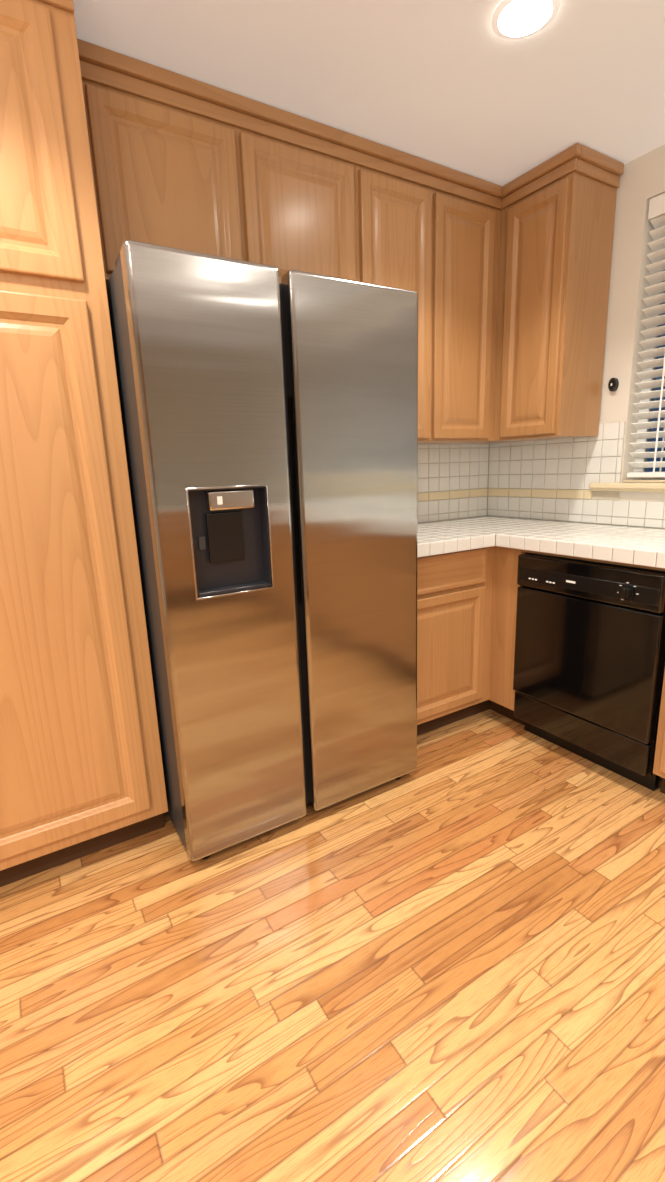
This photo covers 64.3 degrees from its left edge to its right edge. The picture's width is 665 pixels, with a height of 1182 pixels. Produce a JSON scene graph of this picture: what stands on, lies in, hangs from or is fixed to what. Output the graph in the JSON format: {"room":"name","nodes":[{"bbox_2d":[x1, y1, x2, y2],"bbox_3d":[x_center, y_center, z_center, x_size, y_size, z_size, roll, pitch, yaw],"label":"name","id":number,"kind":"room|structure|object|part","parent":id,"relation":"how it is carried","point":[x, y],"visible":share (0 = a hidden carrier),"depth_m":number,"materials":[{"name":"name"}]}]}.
{"room":"kitchen","nodes":[
{"label":"kitchen","id":0,"kind":"room"},
{"bbox_2d":[0,709,664,1181],"bbox_3d":[0.017,1.268,0.132,5.320,0.060,4.920,-10,15,-30],"label":"floor","id":1,"kind":"structure","parent":0,"point":[444,961],"depth_m":1.28,"materials":[{"name":"brown wood"}]},
{"bbox_2d":[0,0,167,886],"bbox_3d":[-1.030,-0.319,1.606,0.692,2.436,0.565,-10,15,-30],"label":"pantry cabinet","id":2,"kind":"object","parent":1,"relation":"on","point":[81,769],"visible":1,"depth_m":1.48,"materials":[{"name":"brown wood"}]},
{"bbox_2d":[106,240,417,860],"bbox_3d":[-0.266,-0.107,2.000,0.923,1.794,0.728,-10,15,-30],"label":"fridge","id":3,"kind":"object","parent":1,"relation":"on","point":[270,425],"visible":0.96,"depth_m":1.63,"materials":[{"name":"grey metal"}]},
{"bbox_3d":[-0.312,-0.031,1.597,0.416,1.750,0.072,-10,15,-30],"label":"door","id":4,"kind":"part","parent":3,"relation":"part of","materials":[{"name":"silver metal"}]},
{"bbox_3d":[0.093,-0.101,1.837,0.477,1.750,0.072,-10,15,-30],"label":"door","id":5,"kind":"part","parent":3,"relation":"part of","materials":[{"name":"silver metal"}]},
{"bbox_2d":[417,546,504,735],"bbox_3d":[0.365,0.209,2.582,0.632,0.872,0.559,-10,15,-30],"label":"base cabinet","id":6,"kind":"object","parent":1,"relation":"on","point":[466,613],"depth_m":2.38,"materials":[{"name":"brown wood"}]},
{"bbox_2d":[417,516,664,568],"bbox_3d":[1.508,0.030,1.118,1.153,0.056,4.134,-10,15,-30],"label":"countertop","id":7,"kind":"structure","parent":6,"relation":"on","point":[641,546],"depth_m":2.22,"materials":[{"name":"beige tile"}]},
{"bbox_2d":[513,552,664,790],"bbox_3d":[1.196,0.268,2.246,0.607,0.853,0.606,-10,15,-30],"label":"dishwasher","id":8,"kind":"object","parent":1,"relation":"on","point":[589,663],"visible":0.98,"depth_m":2.05,"materials":[{"name":"black"}]},
{"bbox_2d":[653,669,664,793],"bbox_3d":[1.510,0.351,1.795,0.558,0.872,0.485,-10,15,-30],"label":"base cabinet","id":9,"kind":"object","parent":1,"relation":"on","point":[659,758],"depth_m":1.89,"materials":[{"name":"brown wood"}]},
{"bbox_2d":[73,0,664,185],"bbox_3d":[-0.068,-1.166,-0.433,5.320,0.060,4.920,-10,15,-30],"label":"ceiling","id":10,"kind":"structure","parent":0,"point":[460,86],"depth_m":1.64,"materials":[{"name":"paint"}]},
{"bbox_2d":[491,0,559,39],"bbox_3d":[0.532,-1.592,1.464,0.180,0.006,0.180,-10,15,-30],"label":"recessed light","id":11,"kind":"object","parent":10,"relation":"in","point":[514,19],"visible":1,"depth_m":1.47,"materials":[{"name":"white"}]},
{"bbox_2d":[422,516,482,522],"bbox_3d":[-1.335,-0.360,1.819,5.200,2.440,0.120,-10,15,-30],"label":"wall","id":12,"kind":"structure","parent":0,"point":[451,519],"depth_m":3.00,"materials":[{"name":"paint"}]},
{"bbox_2d":[77,38,252,282],"bbox_3d":[-0.610,-1.319,1.803,0.511,0.606,0.329,-10,15,-30],"label":"upper cabinet","id":13,"kind":"object","parent":12,"relation":"attached to","point":[167,147],"depth_m":1.65,"materials":[{"name":"brown wood"}]},
{"bbox_2d":[241,96,364,282],"bbox_3d":[-0.188,-1.392,2.053,0.480,0.606,0.329,-10,15,-30],"label":"upper cabinet","id":14,"kind":"object","parent":12,"relation":"attached to","point":[305,177],"depth_m":1.91,"materials":[{"name":"brown wood"}]},
{"bbox_2d":[361,137,440,444],"bbox_3d":[0.191,-1.215,2.320,0.384,1.096,0.314,-10,15,-30],"label":"upper cabinet","id":15,"kind":"object","parent":12,"relation":"attached to","point":[403,190],"depth_m":2.16,"materials":[{"name":"brown wood"}]},
{"bbox_2d":[418,444,489,522],"bbox_3d":[0.411,-0.584,2.774,1.140,0.465,0.038,-10,15,-30],"label":"tile backsplash","id":16,"kind":"structure","parent":12,"relation":"attached to","point":[456,481],"depth_m":2.94,"materials":[{"name":"beige tile"}]},
{"bbox_2d":[437,165,500,443],"bbox_3d":[0.512,-1.271,2.510,0.369,1.096,0.314,-10,15,-30],"label":"upper cabinet","id":17,"kind":"object","parent":12,"relation":"attached to","point":[470,205],"depth_m":2.39,"materials":[{"name":"brown wood"}]},
{"bbox_2d":[494,144,664,528],"bbox_3d":[2.195,-0.332,1.167,0.140,2.440,4.920,-10,15,-30],"label":"wall","id":18,"kind":"structure","parent":0,"point":[642,180],"depth_m":2.30,"materials":[{"name":"paint"}]},
{"bbox_2d":[493,143,623,441],"bbox_3d":[0.995,-1.269,2.429,0.321,1.096,0.368,-10,15,-30],"label":"upper cabinet","id":19,"kind":"object","parent":18,"relation":"attached to","point":[509,283],"depth_m":2.30,"materials":[{"name":"brown wood"}]},
{"bbox_2d":[490,421,664,528],"bbox_3d":[1.986,-0.311,1.356,0.027,0.465,4.148,-10,15,-30],"label":"tile backsplash","id":20,"kind":"structure","parent":18,"relation":"attached to","point":[546,471],"depth_m":2.65,"materials":[{"name":"beige tile"}]},
{"bbox_2d":[608,378,618,390],"bbox_3d":[1.267,-0.932,2.389,0.026,0.058,0.037,-10,15,-30],"label":"sensor","id":21,"kind":"object","parent":18,"relation":"attached to","point":[613,384],"visible":0.96,"depth_m":2.38,"materials":[{"name":"black plastic"}]},
{"bbox_2d":[589,479,664,491],"bbox_3d":[2.116,-0.241,1.267,0.160,0.050,3.138,-10,15,-30],"label":"window sill","id":22,"kind":"structure","parent":18,"relation":"attached to","point":[644,485],"depth_m":2.37,"materials":[{"name":"beige wood"}]},
{"bbox_2d":[633,225,664,478],"bbox_3d":[2.162,-0.818,1.151,0.040,1.145,2.900,-10,15,-30],"label":"window","id":23,"kind":"structure","parent":18,"relation":"in","point":[648,430],"depth_m":2.37,"materials":[{"name":"white"}]},
{"bbox_2d":[627,193,664,476],"bbox_3d":[2.096,-0.815,1.111,0.078,1.117,2.876,-10,15,-30],"label":"window blinds","id":24,"kind":"object","parent":23,"relation":"attached to","point":[657,207],"visible":0.94,"depth_m":2.27,"materials":[{"name":"white plastic"}]}
]}

